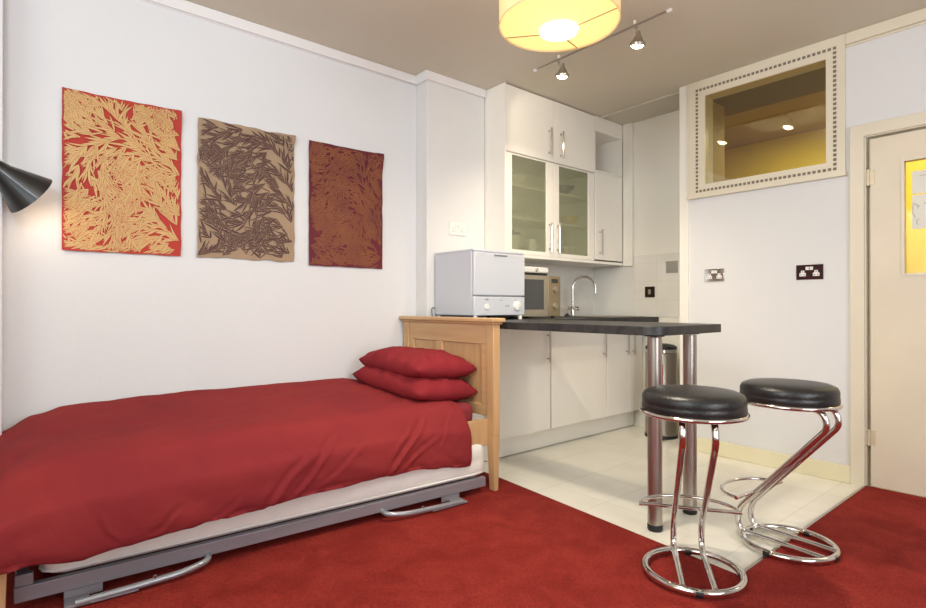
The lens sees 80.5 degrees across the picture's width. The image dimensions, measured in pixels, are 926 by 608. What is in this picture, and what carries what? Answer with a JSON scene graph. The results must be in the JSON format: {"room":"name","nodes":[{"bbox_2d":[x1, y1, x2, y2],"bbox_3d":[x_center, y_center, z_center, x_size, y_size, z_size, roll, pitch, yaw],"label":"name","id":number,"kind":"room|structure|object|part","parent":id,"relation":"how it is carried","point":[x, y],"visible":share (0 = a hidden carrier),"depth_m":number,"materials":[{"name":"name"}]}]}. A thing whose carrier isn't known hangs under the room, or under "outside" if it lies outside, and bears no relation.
{"room":"studio apartment","nodes":[
{"label":"studio apartment","id":0,"kind":"room"},
{"bbox_2d":[0,0,2,434],"bbox_3d":[-2.134,-0.263,2.078,0.588,2.540,0.124,0,0,-40],"label":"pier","id":1,"kind":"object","parent":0,"point":[1,1],"visible":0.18,"depth_m":2.22,"materials":[{"name":"white paint"}]},
{"bbox_2d":[0,161,51,212],"bbox_3d":[-1.854,-0.480,2.196,0.326,0.224,0.198,0,0,-40],"label":"wall lamp","id":2,"kind":"object","parent":1,"relation":"attached to","point":[19,188],"visible":1,"depth_m":2.18,"materials":[{"name":"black metal"}]},
{"bbox_2d":[2,0,547,431],"bbox_3d":[-1.029,-0.259,3.148,5.855,2.540,0.100,0,0,-40],"label":"wall","id":3,"kind":"structure","parent":0,"point":[78,327],"depth_m":2.76,"materials":[{"name":"white paint"}]},
{"bbox_2d":[62,87,181,255],"bbox_3d":[-1.595,-0.604,2.584,0.488,0.729,0.023,0,0,-40],"label":"art print","id":4,"kind":"object","parent":3,"relation":"attached to","point":[121,159],"visible":1,"depth_m":2.58,"materials":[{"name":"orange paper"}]},
{"bbox_2d":[197,117,295,261],"bbox_3d":[-1.155,-0.599,2.954,0.521,0.724,0.022,0,0,-40],"label":"art print","id":5,"kind":"object","parent":3,"relation":"attached to","point":[246,175],"visible":1,"depth_m":2.95,"materials":[{"name":"beige paper"}]},
{"bbox_2d":[141,0,415,85],"bbox_3d":[-1.126,-1.498,2.993,2.126,0.064,0.020,0,0,-40],"label":"trim","id":6,"kind":"structure","parent":3,"relation":"attached to","point":[182,6],"depth_m":3.07,"materials":[{"name":"white paint"}]},
{"bbox_2d":[309,140,383,268],"bbox_3d":[-0.698,-0.590,3.331,0.498,0.733,0.029,0,0,-40],"label":"art print","id":7,"kind":"object","parent":3,"relation":"attached to","point":[346,199],"visible":1,"depth_m":3.33,"materials":[{"name":"red paper"}]},
{"bbox_2d":[416,71,426,84],"bbox_3d":[-0.277,-1.495,3.621,0.017,0.064,0.104,0,0,-40],"label":"trim","id":8,"kind":"structure","parent":3,"relation":"attached to","point":[420,78],"depth_m":3.61,"materials":[{"name":"white paint"}]},
{"bbox_2d":[425,70,485,98],"bbox_3d":[-0.043,-1.495,3.736,0.524,0.064,0.018,0,0,-40],"label":"trim","id":9,"kind":"structure","parent":3,"relation":"attached to","point":[430,76],"depth_m":3.71,"materials":[{"name":"white paint"}]},
{"bbox_2d":[485,263,592,317],"bbox_3d":[0.626,-0.151,4.460,1.431,0.507,0.006,0,0,-40],"label":"backsplash","id":10,"kind":"structure","parent":3,"relation":"attached to","point":[583,288],"depth_m":4.74,"materials":[{"name":"white tile"}]},
{"bbox_2d":[506,151,593,260],"bbox_3d":[0.585,-0.703,4.195,0.996,0.705,0.350,0,0,-40],"label":"upper cabinet","id":11,"kind":"object","parent":3,"relation":"attached to","point":[548,216],"visible":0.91,"depth_m":4.04,"materials":[{"name":"white glass"}]},
{"bbox_2d":[484,82,505,250],"bbox_3d":[0.188,-0.926,3.884,0.011,1.198,0.324,0,0,-40],"label":"end panel","id":12,"kind":"object","parent":11,"relation":"attached to","point":[495,100],"visible":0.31,"depth_m":3.83,"materials":[{"name":"white laminate"}]},
{"bbox_3d":[0.473,-0.712,3.928,0.368,0.670,0.004,0,0,-40],"label":"glass","id":13,"kind":"part","parent":11,"relation":"part of","materials":[{"name":"clear glass"}]},
{"bbox_3d":[0.482,-0.702,3.935,0.497,0.701,0.019,0,0,-40],"label":"door","id":14,"kind":"part","parent":11,"relation":"part of","materials":[{"name":"glass"}]},
{"bbox_3d":[0.650,-0.496,4.041,0.016,0.220,0.032,0,0,-40],"label":"handle","id":15,"kind":"part","parent":11,"relation":"part of","materials":[{"name":"silver metal"}]},
{"bbox_3d":[0.719,-0.496,4.099,0.016,0.220,0.032,0,0,-40],"label":"handle","id":16,"kind":"part","parent":11,"relation":"part of","materials":[{"name":"silver metal"}]},
{"bbox_3d":[0.856,-0.711,4.248,0.366,0.670,0.004,0,0,-40],"label":"glass","id":17,"kind":"part","parent":11,"relation":"part of","materials":[{"name":"clear glass"}]},
{"bbox_3d":[0.864,-0.701,4.254,0.487,0.701,0.019,0,0,-40],"label":"door","id":18,"kind":"part","parent":11,"relation":"part of","materials":[{"name":"glass"}]},
{"bbox_2d":[506,84,593,172],"bbox_3d":[0.585,-1.290,4.197,0.996,0.464,0.350,0,0,-40],"label":"upper cabinet","id":19,"kind":"object","parent":3,"relation":"attached to","point":[537,127],"visible":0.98,"depth_m":4.04,"materials":[{"name":"white laminate"}]},
{"bbox_3d":[0.481,-1.289,3.937,0.500,0.459,0.019,0,0,-40],"label":"door","id":20,"kind":"part","parent":19,"relation":"part of","materials":[{"name":"white laminate"}]},
{"bbox_3d":[0.647,-1.201,4.042,0.016,0.200,0.032,0,0,-40],"label":"handle","id":21,"kind":"part","parent":19,"relation":"part of","materials":[{"name":"silver metal"}]},
{"bbox_3d":[0.750,-1.201,4.127,0.016,0.200,0.032,0,0,-40],"label":"handle","id":22,"kind":"part","parent":19,"relation":"part of","materials":[{"name":"silver metal"}]},
{"bbox_3d":[0.864,-1.288,4.256,0.490,0.459,0.019,0,0,-40],"label":"door","id":23,"kind":"part","parent":19,"relation":"part of","materials":[{"name":"white laminate"}]},
{"bbox_2d":[524,255,622,267],"bbox_3d":[0.724,-0.338,4.331,1.386,0.022,0.318,0,0,-40],"label":"pelmet","id":24,"kind":"object","parent":3,"relation":"attached to","point":[527,258],"visible":0.56,"depth_m":4.31,"materials":[{"name":"white laminate"}]},
{"bbox_2d":[594,115,622,261],"bbox_3d":[1.117,-0.940,4.640,0.388,1.161,0.350,0,0,-40],"label":"upper cabinet","id":25,"kind":"object","parent":3,"relation":"attached to","point":[608,135],"visible":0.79,"depth_m":4.56,"materials":[{"name":"white laminate"}]},
{"bbox_3d":[1.123,-0.500,4.437,0.016,0.210,0.032,0,0,-40],"label":"handle","id":26,"kind":"part","parent":25,"relation":"part of","materials":[{"name":"silver metal"}]},
{"bbox_3d":[1.206,-0.714,4.539,0.377,0.709,0.019,0,0,-40],"label":"door","id":27,"kind":"part","parent":25,"relation":"part of","materials":[{"name":"white laminate"}]},
{"bbox_2d":[416,81,483,316],"bbox_3d":[-0.081,-0.257,3.792,0.508,2.540,0.124,0,0,-40],"label":"wall pier","id":28,"kind":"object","parent":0,"point":[449,122],"visible":0.4,"depth_m":3.68,"materials":[{"name":"white paint"}]},
{"bbox_2d":[449,222,465,235],"bbox_3d":[-0.036,-0.512,3.742,0.145,0.086,0.010,0,0,-40],"label":"wall socket","id":29,"kind":"object","parent":28,"relation":"attached to","point":[459,229],"visible":1,"depth_m":3.74,"materials":[{"name":"white plastic"}]},
{"bbox_2d":[186,0,925,125],"bbox_3d":[0.541,-1.576,1.190,5.950,0.080,5.125,0,0,-40],"label":"ceiling","id":30,"kind":"structure","parent":0,"point":[460,40],"depth_m":3.13,"materials":[{"name":"beige paint"}]},
{"bbox_2d":[499,0,620,51],"bbox_3d":[0.374,-1.288,2.137,0.469,0.487,0.469,0,0,-40],"label":"pendant lamp","id":31,"kind":"object","parent":30,"relation":"hanging from","point":[531,25],"visible":1,"depth_m":2.09,"materials":[{"name":"beige fabric"}]},
{"bbox_2d":[533,8,672,71],"bbox_3d":[0.761,-1.511,3.154,0.018,0.036,0.946,0,0,-40],"label":"track","id":32,"kind":"object","parent":30,"relation":"attached to","point":[669,9],"visible":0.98,"depth_m":3.07,"materials":[{"name":"silver metal"}]},
{"bbox_2d":[555,61,568,78],"bbox_3d":[0.603,-1.430,3.329,0.086,0.124,0.088,0,0,-40],"label":"spotlight","id":33,"kind":"object","parent":32,"relation":"attached to","point":[562,73],"visible":1,"depth_m":3.30,"materials":[{"name":"silver metal"}]},
{"bbox_2d":[629,26,645,48],"bbox_3d":[0.936,-1.431,2.935,0.086,0.124,0.086,0,0,-40],"label":"spotlight","id":34,"kind":"object","parent":32,"relation":"attached to","point":[637,42],"visible":1,"depth_m":2.91,"materials":[{"name":"silver metal"}]},
{"bbox_3d":[0.936,-1.390,2.934,0.068,0.041,0.069,0,0,-40],"label":"bulb","id":35,"kind":"part","parent":34,"relation":"part of","materials":[{"name":"white glass"}]},
{"bbox_2d":[594,110,679,426],"bbox_3d":[1.535,-0.255,4.540,0.125,2.540,1.050,0,0,-40],"label":"wall","id":36,"kind":"structure","parent":0,"point":[656,139],"depth_m":4.49,"materials":[{"name":"white paint"}]},
{"bbox_2d":[593,266,633,315],"bbox_3d":[1.307,-0.108,4.755,0.008,0.424,0.414,0,0,-40],"label":"backsplash","id":37,"kind":"structure","parent":36,"relation":"attached to","point":[614,296],"depth_m":4.74,"materials":[{"name":"white tile"}]},
{"bbox_2d":[601,92,678,117],"bbox_3d":[1.356,-1.520,4.177,0.030,0.012,0.715,0,0,-40],"label":"trim","id":38,"kind":"structure","parent":36,"relation":"attached to","point":[675,93],"depth_m":4.16,"materials":[{"name":"beige paint"}]},
{"bbox_2d":[634,252,679,316],"bbox_3d":[1.642,-0.151,4.356,0.006,0.508,0.628,0,0,-40],"label":"wall tiles","id":39,"kind":"structure","parent":36,"relation":"attached to","point":[649,270],"depth_m":4.43,"materials":[{"name":"white tile"}]},
{"bbox_2d":[645,286,654,296],"bbox_3d":[1.528,-0.099,4.478,0.010,0.088,0.088,0,0,-40],"label":"wall switch","id":40,"kind":"object","parent":39,"relation":"attached to","point":[649,291],"visible":1,"depth_m":4.47,"materials":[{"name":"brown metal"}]},
{"bbox_2d":[666,261,677,272],"bbox_3d":[1.653,-0.294,4.332,0.007,0.093,0.102,0,0,-40],"label":"plate","id":41,"kind":"object","parent":39,"relation":"attached to","point":[671,266],"visible":1,"depth_m":4.33,"materials":[{"name":"silver"}]},
{"bbox_2d":[483,425,925,573],"bbox_3d":[0.541,1.044,1.181,5.950,0.080,5.125,0,0,-40],"label":"floor","id":42,"kind":"structure","parent":0,"point":[603,475],"depth_m":3.00,"materials":[{"name":"tile"}]},
{"bbox_2d":[6,472,925,607],"bbox_3d":[0.390,1.000,1.055,5.355,0.006,4.925,0,0,-40],"label":"floor","id":43,"kind":"structure","parent":42,"relation":"on","point":[513,545],"depth_m":2.07,"materials":[{"name":"red carpet"}]},
{"bbox_2d":[14,476,485,607],"bbox_3d":[-0.845,0.925,2.579,1.940,0.146,0.773,0,0,-37],"label":"bed","id":44,"kind":"object","parent":43,"relation":"on","point":[76,586],"visible":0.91,"depth_m":2.04,"materials":[{"name":"grey paint"}]},
{"bbox_3d":[-1.635,0.938,2.041,0.030,0.045,0.640,0,0,-37],"label":"cross rail","id":45,"kind":"part","parent":44,"relation":"part of","materials":[{"name":"grey metal"}]},
{"bbox_3d":[-1.232,0.977,1.866,0.210,0.034,0.080,0,0,-37],"label":"leg plate","id":46,"kind":"part","parent":44,"relation":"part of","materials":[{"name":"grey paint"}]},
{"bbox_3d":[-1.105,0.970,1.937,0.071,0.052,0.439,0,0,45],"label":"folding leg","id":47,"kind":"part","parent":44,"relation":"part of","materials":[{"name":"silver metal"}]},
{"bbox_2d":[38,444,483,572],"bbox_3d":[-0.824,0.825,2.625,1.905,0.175,0.664,0,0,-37],"label":"mattress","id":48,"kind":"object","parent":44,"relation":"on","point":[387,486],"visible":0.27,"depth_m":2.31,"materials":[{"name":"white fabric"}]},
{"bbox_3d":[-0.187,0.973,2.617,0.439,0.052,0.071,0,0,-28],"label":"folding leg","id":49,"kind":"part","parent":44,"relation":"part of","materials":[{"name":"silver metal"}]},
{"bbox_3d":[-0.082,0.980,2.717,0.210,0.034,0.080,0,0,-37],"label":"leg plate","id":50,"kind":"part","parent":44,"relation":"part of","materials":[{"name":"grey paint"}]},
{"bbox_2d":[0,316,504,607],"bbox_3d":[-0.869,0.539,2.618,2.115,0.928,0.900,0,0,-40],"label":"bed","id":51,"kind":"object","parent":43,"relation":"on","point":[476,340],"visible":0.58,"depth_m":3.01,"materials":[{"name":"brown wood"}]},
{"bbox_3d":[-1.447,0.843,1.700,0.052,0.314,0.055,0,0,-40],"label":"footboard post","id":52,"kind":"part","parent":51,"relation":"part of","materials":[{"name":"brown wood"}]},
{"bbox_2d":[0,378,471,574],"bbox_3d":[-0.991,0.640,2.517,2.006,0.414,0.880,0,0,-40],"label":"duvet","id":53,"kind":"object","parent":51,"relation":"on","point":[82,481],"visible":0.91,"depth_m":2.12,"materials":[{"name":"red fabric"}]},
{"bbox_3d":[-0.352,0.557,3.577,0.048,0.899,0.055,0,0,-40],"label":"headboard post","id":54,"kind":"part","parent":51,"relation":"part of","materials":[{"name":"brown wood"}]},
{"bbox_3d":[-0.094,0.359,3.269,0.036,0.505,0.750,0,0,-40],"label":"headboard frame","id":55,"kind":"part","parent":51,"relation":"part of","materials":[{"name":"brown wood"}]},
{"bbox_3d":[-0.094,0.386,3.269,0.012,0.330,0.650,0,0,-40],"label":"headboard panel","id":56,"kind":"part","parent":51,"relation":"part of","materials":[{"name":"brown wood"}]},
{"bbox_2d":[454,400,471,420],"bbox_3d":[-0.915,0.594,2.634,1.935,0.120,0.750,0,0,-40],"label":"mattress","id":57,"kind":"object","parent":51,"relation":"on","point":[467,408],"visible":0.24,"depth_m":2.94,"materials":[{"name":"red fabric"}]},
{"bbox_2d":[353,366,476,400],"bbox_3d":[-0.286,0.443,3.134,0.450,0.193,0.674,0,0,-40],"label":"pillow","id":58,"kind":"object","parent":57,"relation":"on","point":[420,389],"visible":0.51,"depth_m":2.91,"materials":[{"name":"red fabric"}]},
{"bbox_2d":[359,346,476,378],"bbox_3d":[-0.274,0.334,3.151,0.420,0.174,0.648,0,0,-40],"label":"pillow","id":59,"kind":"object","parent":58,"relation":"on","point":[406,361],"visible":0.87,"depth_m":2.95,"materials":[{"name":"red fabric"}]},
{"bbox_3d":[-0.578,0.688,2.375,1.840,0.140,0.022,0,0,-40],"label":"rail","id":60,"kind":"part","parent":51,"relation":"part of","materials":[{"name":"brown wood"}]},
{"bbox_3d":[0.164,0.555,2.959,0.048,0.899,0.055,0,0,-40],"label":"headboard post","id":61,"kind":"part","parent":51,"relation":"part of","materials":[{"name":"brown wood"}]},
{"bbox_2d":[639,385,750,598],"bbox_3d":[0.858,0.654,2.053,0.386,0.687,0.456,0,0,16],"label":"bar stool","id":62,"kind":"object","parent":43,"relation":"on","point":[682,404],"visible":1,"depth_m":1.93,"materials":[{"name":"silver metal"}]},
{"bbox_3d":[0.848,0.354,2.019,0.362,0.086,0.362,0,0,16],"label":"seat","id":63,"kind":"part","parent":62,"relation":"part of","materials":[{"name":"black leather"}]},
{"bbox_2d":[720,378,842,564],"bbox_3d":[1.328,0.661,2.297,0.386,0.687,0.456,0,0,-34],"label":"bar stool","id":64,"kind":"object","parent":43,"relation":"on","point":[799,395],"visible":0.95,"depth_m":2.19,"materials":[{"name":"silver metal"}]},
{"bbox_3d":[1.348,0.361,2.269,0.362,0.086,0.362,0,0,-34],"label":"seat","id":65,"kind":"part","parent":64,"relation":"part of","materials":[{"name":"black leather"}]},
{"bbox_2d":[472,329,550,439],"bbox_3d":[0.206,0.503,3.666,0.777,0.723,0.394,0,0,-40],"label":"base cabinet","id":66,"kind":"object","parent":42,"relation":"on","point":[525,355],"visible":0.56,"depth_m":3.62,"materials":[{"name":"white laminate"}]},
{"bbox_3d":[0.589,0.296,3.752,0.010,0.210,0.034,0,0,-40],"label":"handle","id":67,"kind":"part","parent":66,"relation":"part of","materials":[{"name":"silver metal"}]},
{"bbox_2d":[494,316,658,321],"bbox_3d":[0.629,0.122,4.045,1.943,0.040,0.644,0,0,-40],"label":"countertop","id":68,"kind":"structure","parent":66,"relation":"on","point":[626,319],"depth_m":4.13,"materials":[{"name":"black stone"}]},
{"bbox_2d":[431,248,523,318],"bbox_3d":[0.103,-0.119,3.581,0.476,0.436,0.412,0,0,-40],"label":"dishwasher","id":69,"kind":"object","parent":68,"relation":"on","point":[473,282],"visible":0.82,"depth_m":3.44,"materials":[{"name":"white plastic"}]},
{"bbox_3d":[0.230,-0.185,3.454,0.440,0.268,0.025,0,0,-40],"label":"door","id":70,"kind":"part","parent":69,"relation":"part of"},
{"bbox_3d":[0.229,0.013,3.455,0.440,0.118,0.022,0,0,-40],"label":"control panel","id":71,"kind":"part","parent":69,"relation":"part of","materials":[{"name":"white plastic"}]},
{"bbox_2d":[487,275,559,318],"bbox_3d":[0.432,-0.050,3.992,0.460,0.302,0.366,0,0,-40],"label":"microwave oven","id":72,"kind":"object","parent":68,"relation":"on","point":[541,296],"visible":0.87,"depth_m":3.87,"materials":[{"name":"beige metal"}]},
{"bbox_3d":[0.481,-0.057,3.828,0.325,0.290,0.019,0,0,-40],"label":"door","id":73,"kind":"part","parent":72,"relation":"part of","materials":[{"name":"glass"}]},
{"bbox_2d":[524,266,547,275],"bbox_3d":[0.439,-0.233,3.960,0.310,0.062,0.225,0,0,-40],"label":"appliance","id":74,"kind":"object","parent":72,"relation":"on","point":[542,271],"visible":0.48,"depth_m":3.89,"materials":[{"name":"white plastic"}]},
{"bbox_3d":[0.659,-0.057,3.976,0.132,0.290,0.019,0,0,-40],"label":"control panel","id":75,"kind":"part","parent":72,"relation":"part of","materials":[{"name":"brown metal"}]},
{"bbox_2d":[567,275,596,315],"bbox_3d":[0.978,-0.067,4.533,0.270,0.339,0.078,0,0,-20],"label":"tap","id":76,"kind":"object","parent":68,"relation":"on","point":[572,308],"visible":0.94,"depth_m":4.51,"materials":[{"name":"silver metal"}]},
{"bbox_3d":[1.005,-0.106,4.534,0.222,0.260,0.025,0,0,-9],"label":"spout","id":77,"kind":"part","parent":76,"relation":"part of","materials":[{"name":"silver metal"}]},
{"bbox_2d":[561,315,643,317],"bbox_3d":[1.122,0.116,4.389,0.550,0.039,0.400,0,0,-40],"label":"sink","id":78,"kind":"object","parent":68,"relation":"in","point":[595,316],"visible":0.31,"depth_m":4.32,"materials":[{"name":"silver metal"}]},
{"bbox_2d":[483,411,633,460],"bbox_3d":[0.692,0.937,3.971,1.917,0.141,0.015,0,0,-40],"label":"plinth","id":79,"kind":"object","parent":42,"relation":"on","point":[517,444],"visible":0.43,"depth_m":3.98,"materials":[{"name":"white laminate"}]},
{"bbox_2d":[550,331,606,428],"bbox_3d":[0.753,0.504,4.123,0.638,0.723,0.394,0,0,-40],"label":"base cabinet","id":80,"kind":"object","parent":42,"relation":"on","point":[578,360],"visible":0.56,"depth_m":3.97,"materials":[{"name":"white laminate"}]},
{"bbox_2d":[500,319,720,532],"bbox_3d":[0.676,0.553,2.917,0.570,0.911,1.144,0,0,-40],"label":"breakfast bar","id":81,"kind":"object","parent":42,"relation":"on","point":[654,331],"visible":0.82,"depth_m":2.52,"materials":[{"name":"black stone"}]},
{"bbox_3d":[0.856,0.563,2.442,0.063,0.830,0.063,0,0,-40],"label":"leg","id":82,"kind":"part","parent":81,"relation":"part of","materials":[{"name":"metal"}]},
{"bbox_3d":[1.096,0.564,2.642,0.063,0.830,0.063,0,0,-40],"label":"leg","id":83,"kind":"part","parent":81,"relation":"part of","materials":[{"name":"metal"}]},
{"bbox_2d":[606,334,641,415],"bbox_3d":[1.193,0.506,4.490,0.498,0.723,0.394,0,0,-40],"label":"base cabinet","id":84,"kind":"object","parent":42,"relation":"on","point":[624,352],"visible":0.48,"depth_m":4.34,"materials":[{"name":"white laminate"}]},
{"bbox_3d":[1.212,0.508,4.306,0.287,0.718,0.019,0,0,-40],"label":"door","id":85,"kind":"part","parent":84,"relation":"part of","materials":[{"name":"white laminate"}]},
{"bbox_3d":[1.312,0.298,4.356,0.010,0.210,0.034,0,0,-40],"label":"handle","id":86,"kind":"part","parent":84,"relation":"part of","materials":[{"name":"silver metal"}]},
{"bbox_3d":[1.377,0.298,4.411,0.010,0.210,0.034,0,0,-40],"label":"handle","id":87,"kind":"part","parent":84,"relation":"part of","materials":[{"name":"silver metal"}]},
{"bbox_3d":[1.403,0.508,4.465,0.194,0.718,0.019,0,0,-40],"label":"door","id":88,"kind":"part","parent":84,"relation":"part of","materials":[{"name":"white laminate"}]},
{"bbox_2d":[645,343,677,439],"bbox_3d":[1.514,0.658,4.194,0.263,0.712,0.242,0,0,-40],"label":"pedal bin","id":89,"kind":"object","parent":42,"relation":"on","point":[669,351],"visible":0.48,"depth_m":4.09,"materials":[{"name":"metal"}]},
{"bbox_3d":[1.522,0.322,4.201,0.232,0.040,0.232,0,0,-40],"label":"lid","id":90,"kind":"part","parent":89,"relation":"part of","materials":[{"name":"black rubber"}]},
{"bbox_2d":[737,485,865,575],"bbox_3d":[1.617,1.004,2.518,1.575,0.008,0.012,0,0,-40],"label":"trim","id":91,"kind":"structure","parent":42,"relation":"on","point":[756,562],"depth_m":2.50,"materials":[{"name":"silver metal"}]},
{"bbox_2d":[713,102,724,182],"bbox_3d":[1.817,-0.236,3.995,0.400,2.499,0.006,0,0,-40],"label":"wall","id":92,"kind":"structure","parent":0,"point":[718,110],"depth_m":4.06,"materials":[{"name":"paint"}]},
{"bbox_2d":[713,67,825,115],"bbox_3d":[2.574,-1.539,3.262,0.614,0.100,4.900,0,0,-40],"label":"ceiling","id":93,"kind":"structure","parent":0,"point":[814,81],"depth_m":3.85,"materials":[{"name":"paint"}]},
{"bbox_2d":[725,90,825,149],"bbox_3d":[3.243,-1.557,3.821,1.130,0.060,5.000,0,0,-40],"label":"ceiling","id":94,"kind":"structure","parent":0,"point":[807,113],"depth_m":4.57,"materials":[{"name":"paint"}]},
{"bbox_2d":[689,24,925,465],"bbox_3d":[2.971,-0.261,2.531,0.495,2.540,3.875,0,0,-40],"label":"wall","id":95,"kind":"structure","parent":0,"point":[775,324],"depth_m":3.33,"materials":[{"name":"white paint"}]},
{"bbox_2d":[679,85,688,384],"bbox_3d":[1.552,-0.306,3.837,0.014,2.442,0.063,0,0,-40],"label":"trim","id":96,"kind":"structure","parent":95,"relation":"attached to","point":[683,105],"depth_m":3.83,"materials":[{"name":"white paint"}]},
{"bbox_2d":[705,268,723,281],"bbox_3d":[1.687,-0.194,3.673,0.010,0.086,0.132,0,0,-40],"label":"wall socket","id":97,"kind":"object","parent":95,"relation":"attached to","point":[711,275],"visible":1,"depth_m":3.67,"materials":[{"name":"silver metal"}]},
{"bbox_2d":[686,34,846,199],"bbox_3d":[1.874,-1.125,3.458,0.062,0.802,0.938,0,0,-40],"label":"window","id":98,"kind":"structure","parent":95,"relation":"in","point":[832,51],"depth_m":3.37,"materials":[{"name":"beige paint"}]},
{"bbox_2d":[697,437,849,483],"bbox_3d":[1.856,0.963,3.462,0.018,0.098,1.009,0,0,-40],"label":"baseboard","id":99,"kind":"structure","parent":95,"relation":"attached to","point":[812,467],"depth_m":3.38,"materials":[{"name":"beige wood"}]},
{"bbox_2d":[796,264,822,279],"bbox_3d":[2.051,-0.189,3.237,0.010,0.088,0.142,0,0,-40],"label":"wall socket","id":100,"kind":"object","parent":95,"relation":"attached to","point":[814,271],"visible":1,"depth_m":3.24,"materials":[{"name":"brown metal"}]},
{"bbox_2d":[813,270,819,275],"bbox_3d":[2.072,-0.182,3.209,0.002,0.034,0.034,0,0,-40],"label":"socket","id":101,"kind":"object","parent":100,"relation":"attached to","point":[815,272],"depth_m":3.21,"materials":[{"name":"white plastic"}]},
{"bbox_2d":[845,8,925,47],"bbox_3d":[3.091,-1.494,1.990,0.020,0.078,2.885,0,0,-40],"label":"trim","id":102,"kind":"structure","parent":95,"relation":"attached to","point":[918,17],"depth_m":2.95,"materials":[{"name":"beige paint"}]},
{"bbox_2d":[849,111,925,485],"bbox_3d":[2.523,0.006,2.745,0.118,2.006,0.952,0,0,-40],"label":"trim","id":103,"kind":"structure","parent":95,"relation":"attached to","point":[860,136],"depth_m":3.04,"materials":[{"name":"beige paint"}]},
{"bbox_2d":[866,129,925,496],"bbox_3d":[2.486,0.046,2.721,0.098,1.910,0.811,0,0,-40],"label":"door","id":104,"kind":"structure","parent":95,"relation":"in","point":[896,437],"depth_m":2.93,"materials":[{"name":"beige paint"}]},
{"bbox_2d":[912,194,925,228],"bbox_3d":[2.467,-0.485,2.777,0.003,0.178,0.297,0,0,-40],"label":"paper notice","id":105,"kind":"object","parent":104,"relation":"attached to","point":[918,201],"visible":1,"depth_m":2.87,"materials":[{"name":"white paper"}]},
{"bbox_2d":[912,170,925,193],"bbox_3d":[2.467,-0.641,2.777,0.003,0.120,0.297,0,0,-40],"label":"paper notice","id":106,"kind":"object","parent":104,"relation":"attached to","point":[918,177],"visible":1,"depth_m":2.87,"materials":[{"name":"white paper"}]},
{"bbox_2d":[725,128,925,272],"bbox_3d":[3.009,-0.258,3.621,1.740,2.540,5.000,0,0,-40],"label":"wall","id":107,"kind":"structure","parent":0,"point":[808,148],"depth_m":4.90,"materials":[{"name":"yellow paint"}]}
]}

